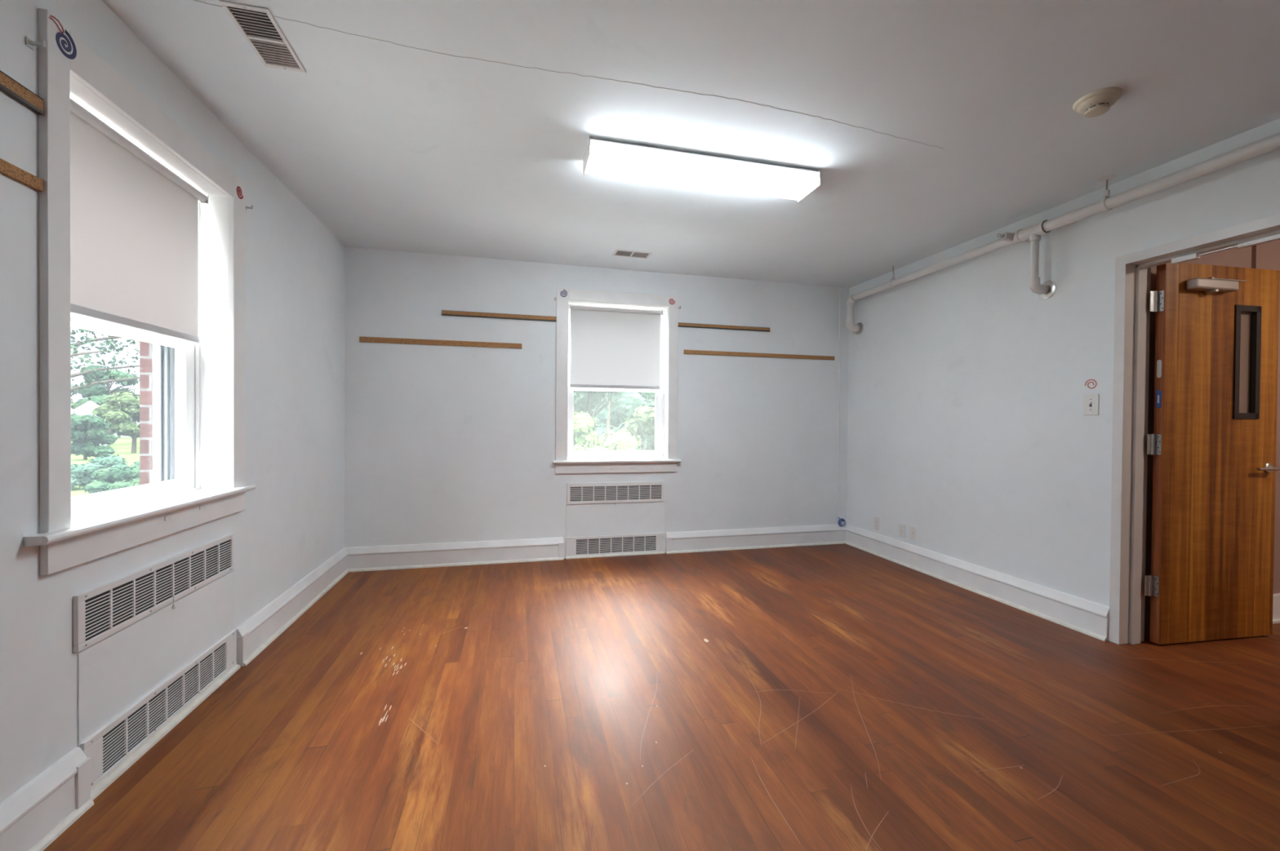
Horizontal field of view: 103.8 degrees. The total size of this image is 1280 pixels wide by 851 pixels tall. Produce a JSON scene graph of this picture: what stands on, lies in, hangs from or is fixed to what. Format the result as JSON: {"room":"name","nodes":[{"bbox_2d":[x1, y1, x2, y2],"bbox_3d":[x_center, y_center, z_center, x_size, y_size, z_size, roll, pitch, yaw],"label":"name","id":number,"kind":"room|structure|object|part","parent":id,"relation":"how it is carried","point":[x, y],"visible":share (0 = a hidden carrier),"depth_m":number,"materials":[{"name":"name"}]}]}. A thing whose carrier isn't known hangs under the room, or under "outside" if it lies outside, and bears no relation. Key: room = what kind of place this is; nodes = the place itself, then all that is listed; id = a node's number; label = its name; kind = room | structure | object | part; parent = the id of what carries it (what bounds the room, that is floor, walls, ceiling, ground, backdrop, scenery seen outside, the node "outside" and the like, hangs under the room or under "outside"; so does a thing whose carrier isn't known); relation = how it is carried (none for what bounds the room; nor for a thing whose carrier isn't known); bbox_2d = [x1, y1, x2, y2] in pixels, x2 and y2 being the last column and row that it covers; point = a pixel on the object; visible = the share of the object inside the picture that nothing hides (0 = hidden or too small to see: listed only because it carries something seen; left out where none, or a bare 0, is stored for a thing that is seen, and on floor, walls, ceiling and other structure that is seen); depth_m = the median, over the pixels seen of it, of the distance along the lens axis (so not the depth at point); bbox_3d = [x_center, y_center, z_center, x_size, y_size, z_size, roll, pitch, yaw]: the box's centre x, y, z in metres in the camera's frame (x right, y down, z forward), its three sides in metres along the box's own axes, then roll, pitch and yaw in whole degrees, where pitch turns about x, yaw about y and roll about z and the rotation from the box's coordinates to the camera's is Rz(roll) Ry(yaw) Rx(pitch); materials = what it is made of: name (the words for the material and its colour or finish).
{"room":"empty office room","nodes":[
{"label":"empty office room","id":0,"kind":"room"},
{"bbox_2d":[0,0,345,803],"bbox_3d":[-1.744,1.557,0.732,0.350,6.497,7.421,0,1,-14],"label":"wall","id":1,"kind":"structure","parent":0,"point":[292,522],"depth_m":2.04,"materials":[{"name":"white paint"}]},
{"bbox_2d":[0,158,43,191],"bbox_3d":[-1.572,-0.681,0.848,0.013,0.034,1.215,0,1,-14],"label":"strip","id":2,"kind":"object","parent":1,"relation":"attached to","point":[6,169],"visible":1,"depth_m":1.38,"materials":[{"name":"brown wood"}]},
{"bbox_2d":[0,70,44,115],"bbox_3d":[-1.587,-0.905,0.919,0.015,0.044,1.065,0,1,-14],"label":"strip","id":3,"kind":"object","parent":1,"relation":"attached to","point":[10,86],"visible":1,"depth_m":1.37,"materials":[{"name":"brown wood"}]},
{"bbox_2d":[25,35,45,50],"bbox_3d":[-1.698,-1.074,1.413,0.034,0.026,0.022,0,1,-14],"label":"curtain bracket","id":4,"kind":"object","parent":1,"relation":"attached to","point":[28,42],"visible":1,"depth_m":1.41,"materials":[{"name":"metal"}]},
{"bbox_2d":[0,747,93,850],"bbox_3d":[-1.203,1.128,-0.622,0.046,0.189,4.543,0,1,-14],"label":"baseboard","id":5,"kind":"structure","parent":1,"relation":"attached to","point":[40,811],"depth_m":1.45,"materials":[{"name":"white paint"}]},
{"bbox_3d":[-1.190,1.212,-0.619,0.018,0.021,4.540,0,1,-14],"label":"shoe moulding","id":6,"kind":"part","parent":5,"relation":"part of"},
{"bbox_2d":[23,8,256,575],"bbox_3d":[-2.002,-0.387,1.924,0.416,1.627,1.167,0,1,-14],"label":"window","id":7,"kind":"structure","parent":1,"relation":"in","point":[199,389],"depth_m":1.92,"materials":[{"name":"white paint"}]},
{"bbox_2d":[48,15,64,33],"bbox_3d":[-1.705,-1.175,1.468,0.001,0.028,0.049,0,1,-14],"label":"loop","id":8,"kind":"object","parent":7,"relation":"attached to","point":[63,32],"visible":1,"depth_m":1.47,"materials":[{"name":"red paint"}]},
{"bbox_2d":[55,30,76,59],"bbox_3d":[-1.713,-1.140,1.499,0.001,0.079,0.071,0,1,-14],"label":"swirl","id":9,"kind":"object","parent":7,"relation":"attached to","point":[59,35],"visible":1,"depth_m":1.50,"materials":[{"name":"blue paint"}]},
{"bbox_3d":[-2.096,-0.367,1.894,0.070,1.429,0.904,0,1,-14],"label":"storm frame","id":10,"kind":"part","parent":7,"relation":"part of","materials":[{"name":"grey metal"}]},
{"bbox_3d":[-2.033,-0.717,1.906,0.033,0.727,0.896,0,1,-14],"label":"sash","id":11,"kind":"part","parent":7,"relation":"part of","materials":[{"name":"white paint"}]},
{"bbox_3d":[-1.999,-0.049,1.922,0.035,0.700,0.896,0,1,-14],"label":"sash","id":12,"kind":"part","parent":7,"relation":"part of","materials":[{"name":"white paint"}]},
{"bbox_2d":[70,97,208,343],"bbox_3d":[-1.934,-0.724,1.924,0.041,0.694,0.864,0,1,-14],"label":"roller shade","id":13,"kind":"object","parent":7,"relation":"attached to","point":[134,221],"visible":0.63,"depth_m":1.91,"materials":[{"name":"white fabric"}]},
{"bbox_3d":[-1.835,0.358,1.952,0.004,0.020,0.036,0,1,-14],"label":"catch plate","id":14,"kind":"part","parent":7,"relation":"part of","materials":[{"name":"white"}]},
{"bbox_3d":[-1.888,0.350,2.165,0.004,0.020,0.036,0,1,-14],"label":"catch plate","id":15,"kind":"part","parent":7,"relation":"part of","materials":[{"name":"white"}]},
{"bbox_2d":[236,186,243,199],"bbox_3d":[-1.945,-1.132,2.441,0.001,0.056,0.061,0,1,-14],"label":"swirl","id":16,"kind":"object","parent":7,"relation":"attached to","point":[237,187],"visible":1,"depth_m":2.44,"materials":[{"name":"red paint"}]},
{"bbox_2d":[72,533,233,653],"bbox_3d":[-1.856,0.627,1.993,0.026,0.205,0.889,0,1,-14],"label":"air vent","id":17,"kind":"object","parent":1,"relation":"in","point":[100,612],"visible":1,"depth_m":1.84,"materials":[{"name":"white metal"}]},
{"bbox_2d":[77,570,234,746],"bbox_3d":[-1.874,0.858,2.015,0.004,0.292,0.900,0,1,-14],"label":"heater cover","id":18,"kind":"object","parent":1,"relation":"attached to","point":[117,672],"visible":0.98,"depth_m":1.87,"materials":[{"name":"white metal"}]},
{"bbox_2d":[79,629,236,788],"bbox_3d":[-1.870,1.081,2.019,0.017,0.162,0.892,0,1,-14],"label":"air vent","id":19,"kind":"object","parent":1,"relation":"in","point":[111,744],"visible":0.91,"depth_m":1.90,"materials":[{"name":"white metal"}]},
{"bbox_2d":[90,662,240,800],"bbox_3d":[-1.864,1.177,2.021,0.030,0.030,0.900,0,1,-14],"label":"trim","id":20,"kind":"structure","parent":1,"relation":"attached to","point":[135,756],"depth_m":1.90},
{"bbox_2d":[245,204,253,210],"bbox_3d":[-1.974,-1.100,2.534,0.034,0.026,0.022,0,1,-14],"label":"curtain bracket","id":21,"kind":"object","parent":1,"relation":"attached to","point":[246,207],"visible":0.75,"depth_m":2.53,"materials":[{"name":"metal"}]},
{"bbox_2d":[235,547,348,666],"bbox_3d":[-2.159,1.083,3.252,0.046,0.189,1.618,0,1,-14],"label":"baseboard","id":22,"kind":"structure","parent":1,"relation":"attached to","point":[254,635],"depth_m":2.95,"materials":[{"name":"white paint"}]},
{"bbox_2d":[344,246,848,558],"bbox_3d":[1.138,1.540,5.084,7.911,6.497,0.350,0,1,-14],"label":"wall","id":23,"kind":"structure","parent":0,"point":[443,443],"depth_m":4.37,"materials":[{"name":"white paint"}]},
{"bbox_2d":[359,336,521,348],"bbox_3d":[-1.637,-0.690,4.186,1.270,0.042,0.013,0,1,-14],"label":"strip","id":24,"kind":"object","parent":23,"relation":"attached to","point":[370,340],"visible":1,"depth_m":4.17,"materials":[{"name":"brown wood"}]},
{"bbox_2d":[345,537,564,572],"bbox_3d":[-1.521,1.079,4.219,1.748,0.189,0.046,0,1,-14],"label":"baseboard","id":25,"kind":"structure","parent":23,"relation":"attached to","point":[370,558],"depth_m":4.20,"materials":[{"name":"white paint"}]},
{"bbox_3d":[-1.520,1.164,4.206,1.746,0.021,0.018,0,1,-14],"label":"shoe moulding","id":26,"kind":"part","parent":25,"relation":"part of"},
{"bbox_2d":[441,310,555,321],"bbox_3d":[-1.193,-0.937,4.292,0.943,0.041,0.015,0,1,-14],"label":"strip","id":27,"kind":"object","parent":23,"relation":"attached to","point":[444,313],"visible":1,"depth_m":4.28,"materials":[{"name":"brown wood"}]},
{"bbox_2d":[565,551,664,559],"bbox_3d":[-0.216,1.173,4.550,0.907,0.018,0.030,0,1,-14],"label":"trim","id":28,"kind":"structure","parent":23,"relation":"attached to","point":[663,552],"depth_m":4.54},
{"bbox_2d":[565,533,664,556],"bbox_3d":[-0.217,1.079,4.556,0.907,0.169,0.017,0,1,-14],"label":"air vent","id":29,"kind":"object","parent":23,"relation":"in","point":[655,542],"visible":1,"depth_m":4.55,"materials":[{"name":"white metal"}]},
{"bbox_2d":[565,501,664,537],"bbox_3d":[-0.216,0.848,4.560,0.907,0.292,0.004,0,1,-14],"label":"heater cover","id":30,"kind":"object","parent":23,"relation":"attached to","point":[642,517],"visible":1,"depth_m":4.55,"materials":[{"name":"white metal"}]},
{"bbox_2d":[566,481,664,505],"bbox_3d":[-0.210,0.619,4.547,0.896,0.209,0.026,0,1,-14],"label":"air vent","id":31,"kind":"object","parent":23,"relation":"in","point":[632,491],"visible":1,"depth_m":4.54,"materials":[{"name":"white metal"}]},
{"bbox_2d":[552,287,681,473],"bbox_3d":[-0.231,-0.391,4.700,1.175,1.631,0.416,0,1,-14],"label":"window","id":32,"kind":"structure","parent":23,"relation":"in","point":[566,460],"depth_m":4.60,"materials":[{"name":"white paint"}]},
{"bbox_2d":[560,289,567,297],"bbox_3d":[-0.669,-1.160,4.403,0.060,0.067,0.001,0,1,-14],"label":"swirl","id":33,"kind":"object","parent":32,"relation":"attached to","point":[563,290],"visible":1,"depth_m":4.40,"materials":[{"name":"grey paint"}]},
{"bbox_3d":[-0.250,-0.375,4.797,0.924,1.459,0.070,0,1,-14],"label":"storm frame","id":34,"kind":"part","parent":32,"relation":"part of","materials":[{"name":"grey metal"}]},
{"bbox_3d":[-0.228,-0.028,4.700,0.916,0.673,0.035,0,1,-14],"label":"sash","id":35,"kind":"part","parent":32,"relation":"part of","materials":[{"name":"white paint"}]},
{"bbox_3d":[-0.232,-0.712,4.734,0.916,0.784,0.033,0,1,-14],"label":"sash","id":36,"kind":"part","parent":32,"relation":"part of","materials":[{"name":"white paint"}]},
{"bbox_2d":[568,304,663,389],"bbox_3d":[-0.218,-0.715,4.633,0.884,0.744,0.041,0,1,-14],"label":"roller shade","id":37,"kind":"object","parent":32,"relation":"attached to","point":[611,348],"visible":0.98,"depth_m":4.64,"materials":[{"name":"white fabric"}]},
{"bbox_2d":[668,298,675,304],"bbox_3d":[0.297,-1.145,4.641,0.061,0.055,0.001,0,1,-14],"label":"swirl","id":38,"kind":"object","parent":32,"relation":"attached to","point":[670,299],"visible":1,"depth_m":4.64,"materials":[{"name":"red paint"}]},
{"bbox_2d":[678,322,769,332],"bbox_3d":[0.809,-0.938,4.786,0.943,0.036,0.015,0,1,-14],"label":"strip","id":39,"kind":"object","parent":23,"relation":"attached to","point":[680,324],"visible":1,"depth_m":4.78,"materials":[{"name":"brown wood"}]},
{"bbox_2d":[665,524,846,554],"bbox_3d":[1.179,1.096,4.885,1.933,0.189,0.046,0,1,-14],"label":"baseboard","id":40,"kind":"structure","parent":23,"relation":"attached to","point":[683,542],"depth_m":4.86,"materials":[{"name":"white paint"}]},
{"bbox_3d":[1.183,1.181,4.872,1.930,0.021,0.018,0,1,-14],"label":"shoe moulding","id":41,"kind":"part","parent":40,"relation":"part of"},
{"bbox_2d":[838,517,845,526],"bbox_3d":[2.050,0.979,5.093,0.086,0.098,0.035,0,1,-14],"label":"cable coil","id":42,"kind":"object","parent":40,"relation":"on","point":[841,519],"visible":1,"depth_m":5.08,"materials":[{"name":"blue plastic"}]},
{"bbox_2d":[684,350,835,359],"bbox_3d":[1.188,-0.685,4.883,1.600,0.037,0.013,0,1,-14],"label":"strip","id":43,"kind":"object","parent":23,"relation":"attached to","point":[686,352],"visible":1,"depth_m":4.87,"materials":[{"name":"brown wood"}]},
{"bbox_2d":[836,287,841,517],"bbox_3d":[2.020,-0.234,5.095,0.015,2.335,0.011,0,1,-14],"label":"cable raceway","id":44,"kind":"object","parent":23,"relation":"attached to","point":[840,288],"visible":1,"depth_m":5.09,"materials":[{"name":"white plastic"}]},
{"bbox_2d":[573,391,648,450],"bbox_3d":[-2.562,0.615,24.744,6.030,7.928,5.144,1,1,6],"label":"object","id":45,"kind":"object","parent":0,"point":[623,404],"visible":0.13,"depth_m":23.56,"materials":[{"name":"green plant"}]},
{"bbox_2d":[43,543,1279,850],"bbox_3d":[1.958,1.289,1.564,7.834,0.120,7.471,0,1,-14],"label":"floor","id":46,"kind":"structure","parent":0,"point":[843,697],"depth_m":2.01,"materials":[{"name":"brown wood"}]},
{"bbox_2d":[102,0,1279,288],"bbox_3d":[0.577,-1.451,1.192,4.941,0.151,7.471,0,1,-14],"label":"ceiling","id":47,"kind":"structure","parent":0,"point":[447,127],"depth_m":2.19,"materials":[{"name":"white paint"}]},
{"bbox_2d":[218,0,306,72],"bbox_3d":[-1.351,-1.395,1.816,0.142,0.008,0.315,0,1,-14],"label":"ceiling vent","id":48,"kind":"object","parent":47,"relation":"in","point":[257,24],"visible":1,"depth_m":1.79,"materials":[{"name":"white metal"}]},
{"bbox_2d":[612,249,652,258],"bbox_3d":[-0.065,-1.406,4.121,0.300,0.008,0.145,0,1,-14],"label":"ceiling vent","id":49,"kind":"object","parent":47,"relation":"in","point":[623,253],"visible":1,"depth_m":4.11,"materials":[{"name":"white metal"}]},
{"bbox_2d":[582,135,821,202],"bbox_3d":[0.340,-1.349,2.671,1.260,0.087,0.220,0,1,-14],"label":"ceiling light","id":50,"kind":"object","parent":47,"relation":"attached to","point":[601,157],"visible":1,"depth_m":2.61,"materials":[{"name":"white plastic"}]},
{"bbox_2d":[888,266,897,288],"bbox_3d":[2.207,-1.297,4.376,0.076,0.188,0.026,0,1,-14],"label":"hanger","id":51,"kind":"object","parent":47,"relation":"hanging from","point":[892,273],"visible":0.85,"depth_m":4.37,"materials":[{"name":"metal"}]},
{"bbox_2d":[1072,87,1123,117],"bbox_3d":[1.925,-1.345,2.113,0.156,0.058,0.156,0,1,-14],"label":"smoke detector","id":52,"kind":"object","parent":47,"relation":"attached to","point":[1097,103],"visible":1,"depth_m":2.08,"materials":[{"name":"beige plastic"}]},
{"bbox_2d":[1097,175,1115,212],"bbox_3d":[2.597,-1.284,2.794,0.076,0.180,0.076,0,1,-14],"label":"hanger","id":53,"kind":"object","parent":47,"relation":"hanging from","point":[1107,193],"visible":0.89,"depth_m":2.79,"materials":[{"name":"metal"}]},
{"bbox_2d":[845,133,1279,334],"bbox_3d":[2.882,-1.026,1.616,0.216,0.466,6.960,0,1,-14],"label":"pipe","id":54,"kind":"object","parent":53,"relation":"hanging from","point":[1046,290],"visible":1,"depth_m":3.05,"materials":[{"name":"white metal"}]},
{"bbox_2d":[1000,232,1014,242],"bbox_3d":[2.431,-1.239,3.310,0.081,0.061,0.060,0,1,-6],"label":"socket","id":55,"kind":"object","parent":54,"relation":"attached to","point":[1006,237],"depth_m":3.29,"materials":[{"name":"white metal"}]},
{"bbox_2d":[1029,233,1040,242],"bbox_3d":[2.502,-1.201,3.178,0.058,0.065,0.058,0,1,-14],"label":"pipe fitting","id":56,"kind":"object","parent":54,"relation":"attached to","point":[1033,237],"depth_m":3.16,"materials":[{"name":"white metal"}]},
{"bbox_3d":[2.598,-1.371,2.793,0.076,0.006,0.076,0,1,-14],"label":"ceiling plate","id":57,"kind":"part","parent":53,"relation":"part of","materials":[{"name":"white metal"}]},
{"bbox_2d":[846,118,1279,607],"bbox_3d":[3.049,-0.062,1.715,0.165,2.597,7.071,0,1,-14],"label":"wall","id":58,"kind":"structure","parent":0,"point":[968,428],"depth_m":3.41,"materials":[{"name":"white paint"}]},
{"bbox_2d":[873,516,879,530],"bbox_3d":[2.216,0.917,4.702,0.009,0.118,0.074,0,1,-14],"label":"wall outlet","id":59,"kind":"object","parent":58,"relation":"attached to","point":[876,520],"visible":1,"depth_m":4.70,"materials":[{"name":"white plastic"}]},
{"bbox_2d":[898,523,905,537],"bbox_3d":[2.290,0.919,4.393,0.014,0.116,0.072,0,1,-14],"label":"cable jack","id":60,"kind":"object","parent":58,"relation":"attached to","point":[901,526],"visible":1,"depth_m":4.39,"materials":[{"name":"white plastic"}]},
{"bbox_2d":[909,525,916,541],"bbox_3d":[2.320,0.914,4.270,0.014,0.116,0.072,0,1,-14],"label":"cable jack","id":61,"kind":"object","parent":58,"relation":"attached to","point":[913,530],"visible":1,"depth_m":4.27,"materials":[{"name":"white plastic"}]},
{"bbox_2d":[844,524,1109,641],"bbox_3d":[2.371,1.115,3.990,0.046,0.189,2.355,0,1,-14],"label":"baseboard","id":62,"kind":"structure","parent":58,"relation":"attached to","point":[1089,618],"depth_m":3.51,"materials":[{"name":"white paint"}]},
{"bbox_2d":[1083,394,1098,415],"bbox_3d":[2.650,-0.123,2.953,0.016,0.124,0.080,0,1,-14],"label":"light switch","id":63,"kind":"object","parent":58,"relation":"attached to","point":[1091,402],"visible":1,"depth_m":2.95,"materials":[{"name":"white plastic"}]},
{"bbox_2d":[1084,379,1097,389],"bbox_3d":[2.657,-0.245,2.959,0.001,0.057,0.064,0,1,-14],"label":"swirl","id":64,"kind":"object","parent":58,"relation":"attached to","point":[1088,380],"visible":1,"depth_m":2.95,"materials":[{"name":"red paint"}]},
{"bbox_2d":[1108,213,1279,644],"bbox_3d":[2.888,0.144,2.360,0.193,2.170,1.036,0,1,-14],"label":"trim","id":65,"kind":"structure","parent":58,"relation":"attached to","point":[1133,270],"depth_m":2.80,"materials":[{"name":"grey paint"}]},
{"bbox_2d":[1144,262,1279,644],"bbox_3d":[3.259,0.158,2.861,0.872,2.116,0.164,0,1,-10],"label":"door","id":66,"kind":"structure","parent":65,"relation":"attached to","point":[1215,468],"depth_m":2.83,"materials":[{"name":"brown wood"}]},
{"bbox_3d":[2.836,0.895,2.806,0.030,0.112,0.004,0,1,-10],"label":"frame plate","id":67,"kind":"part","parent":66,"relation":"part of","materials":[{"name":"silver metal"}]},
{"bbox_3d":[2.842,0.105,2.798,0.030,0.112,0.004,0,1,-10],"label":"frame plate","id":68,"kind":"part","parent":66,"relation":"part of","materials":[{"name":"silver metal"}]},
{"bbox_3d":[2.849,-0.690,2.791,0.030,0.112,0.004,0,1,-10],"label":"frame plate","id":69,"kind":"part","parent":66,"relation":"part of","materials":[{"name":"silver metal"}]},
{"bbox_3d":[2.863,0.895,2.795,0.020,0.112,0.031,0,1,-10],"label":"plate","id":70,"kind":"part","parent":66,"relation":"part of","materials":[{"name":"metal"}]},
{"bbox_3d":[2.870,0.105,2.788,0.020,0.112,0.031,0,1,-10],"label":"plate","id":71,"kind":"part","parent":66,"relation":"part of","materials":[{"name":"metal"}]},
{"bbox_3d":[2.881,-0.147,2.788,0.004,0.100,0.024,0,1,-10],"label":"edge plate","id":72,"kind":"part","parent":66,"relation":"part of","materials":[{"name":"blue paint"}]},
{"bbox_3d":[2.882,-0.315,2.786,0.004,0.100,0.022,0,1,-10],"label":"edge plate","id":73,"kind":"part","parent":66,"relation":"part of","materials":[{"name":"silver metal"}]},
{"bbox_3d":[2.877,-0.690,2.780,0.020,0.112,0.031,0,1,-10],"label":"plate","id":74,"kind":"part","parent":66,"relation":"part of","materials":[{"name":"metal"}]},
{"bbox_3d":[3.293,-0.813,2.809,0.272,0.017,0.024,0,1,-10],"label":"closer arm","id":75,"kind":"part","parent":66,"relation":"part of","materials":[{"name":"grey paint"}]},
{"bbox_3d":[3.459,-0.361,2.890,0.158,0.618,0.006,0,1,-10],"label":"wired pane","id":76,"kind":"part","parent":66,"relation":"part of","materials":[{"name":"clear glass"}]},
{"bbox_3d":[3.459,-0.361,2.889,0.186,0.646,0.061,0,1,-10],"label":"vision frame","id":77,"kind":"part","parent":66,"relation":"part of","materials":[{"name":"black paint"}]},
{"bbox_3d":[3.633,0.246,2.899,0.060,0.060,0.010,0,1,-10],"label":"handle","id":78,"kind":"part","parent":66,"relation":"part of","materials":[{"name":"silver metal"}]},
{"bbox_3d":[3.576,0.246,2.854,0.142,0.020,0.024,0,1,-10],"label":"lever","id":79,"kind":"part","parent":66,"relation":"part of","materials":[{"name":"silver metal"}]},
{"bbox_3d":[2.873,-0.861,2.373,0.010,0.013,0.350,0,1,-15],"label":"holder rod","id":80,"kind":"part","parent":65,"relation":"part of","materials":[{"name":"metal"}]},
{"bbox_2d":[1144,239,1279,635],"bbox_3d":[4.168,-0.018,3.258,2.747,2.500,0.120,0,1,-14],"label":"wall","id":81,"kind":"structure","parent":0,"point":[1266,255],"depth_m":3.07,"materials":[{"name":"paint"}]},
{"bbox_2d":[1272,593,1279,624],"bbox_3d":[4.297,1.148,3.221,1.300,0.170,0.040,0,1,-14],"label":"baseboard","id":82,"kind":"structure","parent":81,"relation":"attached to","point":[1276,599],"depth_m":3.13,"materials":[{"name":"white paint"}]},
{"label":"outside","id":83,"kind":"structure","parent":0,"visible":0},
{"bbox_2d":[71,437,139,497],"bbox_3d":[-26.578,4.271,44.996,210.000,0.200,180.000,0,1,-14],"label":"lawn","id":84,"kind":"structure","parent":83,"point":[122,446],"depth_m":61.59,"materials":[{"name":"green plant"}]},
{"bbox_2d":[71,384,75,396],"bbox_3d":[-99.181,-2.666,83.577,8.762,11.710,7.564,0,1,-14],"label":"tree","id":85,"kind":"object","parent":84,"relation":"on","point":[73,392],"visible":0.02,"depth_m":86.06,"materials":[{"name":"green plant"}]},
{"bbox_2d":[71,401,76,409],"bbox_3d":[-123.712,-1.391,112.825,6.373,8.183,5.773,0,1,-14],"label":"tree","id":86,"kind":"object","parent":84,"relation":"on","point":[73,404],"visible":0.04,"depth_m":110.83,"materials":[{"name":"green plant"}]},
{"bbox_2d":[71,400,106,445],"bbox_3d":[-81.450,-0.105,74.374,2.800,7.050,3.800,1,1,38],"label":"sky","id":87,"kind":"structure","parent":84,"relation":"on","point":[86,408],"depth_m":73.22,"materials":[{"name":"white"}]},
{"bbox_2d":[71,462,107,489],"bbox_3d":[-37.478,3.296,33.111,3.168,1.769,3.253,1,1,13],"label":"shrub","id":88,"kind":"object","parent":84,"relation":"on","point":[82,474],"visible":0.39,"depth_m":32.88,"materials":[{"name":"green plant"}]},
{"bbox_2d":[71,413,118,460],"bbox_3d":[-60.575,1.221,55.184,4.548,5.140,4.618,0,1,-14],"label":"tree","id":89,"kind":"object","parent":84,"relation":"on","point":[88,432],"visible":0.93,"depth_m":54.77,"materials":[{"name":"green plant"}]},
{"bbox_2d":[70,326,139,393],"bbox_3d":[-25.613,-1.148,20.966,8.283,11.128,9.610,0,1,-14],"label":"tree","id":90,"kind":"object","parent":84,"relation":"on","point":[88,340],"visible":0.27,"depth_m":22.35,"materials":[{"name":"green plant"}]},
{"bbox_2d":[72,364,139,444],"bbox_3d":[-89.295,-3.422,83.805,8.043,13.387,8.541,0,1,-14],"label":"tree","id":91,"kind":"object","parent":84,"relation":"on","point":[95,396],"visible":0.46,"depth_m":82.92,"materials":[{"name":"green plant"}]},
{"bbox_2d":[79,453,133,470],"bbox_3d":[-42.612,3.155,39.813,4.069,1.858,3.426,0,1,-14],"label":"shrub","id":92,"kind":"object","parent":84,"relation":"on","point":[109,462],"visible":0.5,"depth_m":39.61,"materials":[{"name":"green plant"}]},
{"bbox_2d":[79,465,139,493],"bbox_3d":[-32.489,3.365,32.107,3.674,1.734,4.140,0,1,-14],"label":"shrub","id":93,"kind":"object","parent":84,"relation":"on","point":[104,480],"visible":0.53,"depth_m":31.15,"materials":[{"name":"green plant"}]},
{"bbox_2d":[91,389,139,453],"bbox_3d":[-66.930,-0.559,66.173,6.738,8.381,7.292,0,1,-14],"label":"tree","id":94,"kind":"object","parent":84,"relation":"on","point":[117,409],"visible":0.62,"depth_m":64.22,"materials":[{"name":"green plant"}]},
{"bbox_2d":[111,428,120,438],"bbox_3d":[-115.614,-1.805,110.583,5.808,9.193,6.333,0,1,-14],"label":"tree","id":95,"kind":"object","parent":84,"relation":"on","point":[119,437],"visible":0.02,"depth_m":110.10,"materials":[{"name":"green plant"}]},
{"bbox_2d":[132,459,139,468],"bbox_3d":[-38.599,3.050,41.188,3.835,2.068,4.522,1,1,34],"label":"shrub","id":96,"kind":"object","parent":84,"relation":"on","point":[136,464],"visible":0.05,"depth_m":39.24,"materials":[{"name":"green plant"}]},
{"bbox_2d":[573,405,599,451],"bbox_3d":[-1.672,2.151,10.650,1.816,5.140,1.538,0,1,-14],"label":"tree","id":97,"kind":"object","parent":84,"relation":"on","point":[584,438],"visible":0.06,"depth_m":10.61,"materials":[{"name":"green plant"}]},
{"bbox_2d":[591,401,640,451],"bbox_3d":[-1.056,2.012,13.964,3.122,5.365,3.010,0,1,-14],"label":"tree","id":98,"kind":"object","parent":84,"relation":"on","point":[611,441],"visible":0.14,"depth_m":13.48,"materials":[{"name":"green plant"}]},
{"bbox_2d":[592,391,655,450],"bbox_3d":[-0.563,0.770,31.906,5.845,7.515,5.164,1,1,22],"label":"tree","id":99,"kind":"object","parent":84,"relation":"on","point":[602,416],"visible":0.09,"depth_m":30.83,"materials":[{"name":"green plant"}]},
{"bbox_2d":[612,403,654,450],"bbox_3d":[0.196,1.929,18.519,3.324,5.467,2.915,0,1,-39],"label":"tree","id":100,"kind":"object","parent":84,"relation":"on","point":[642,421],"visible":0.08,"depth_m":18.03,"materials":[{"name":"green plant"}]},
{"bbox_2d":[640,392,655,450],"bbox_3d":[2.886,0.407,41.988,6.480,8.110,6.441,0,1,-14],"label":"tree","id":101,"kind":"object","parent":84,"relation":"on","point":[650,395],"visible":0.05,"depth_m":40.16,"materials":[{"name":"green plant"}]}
]}

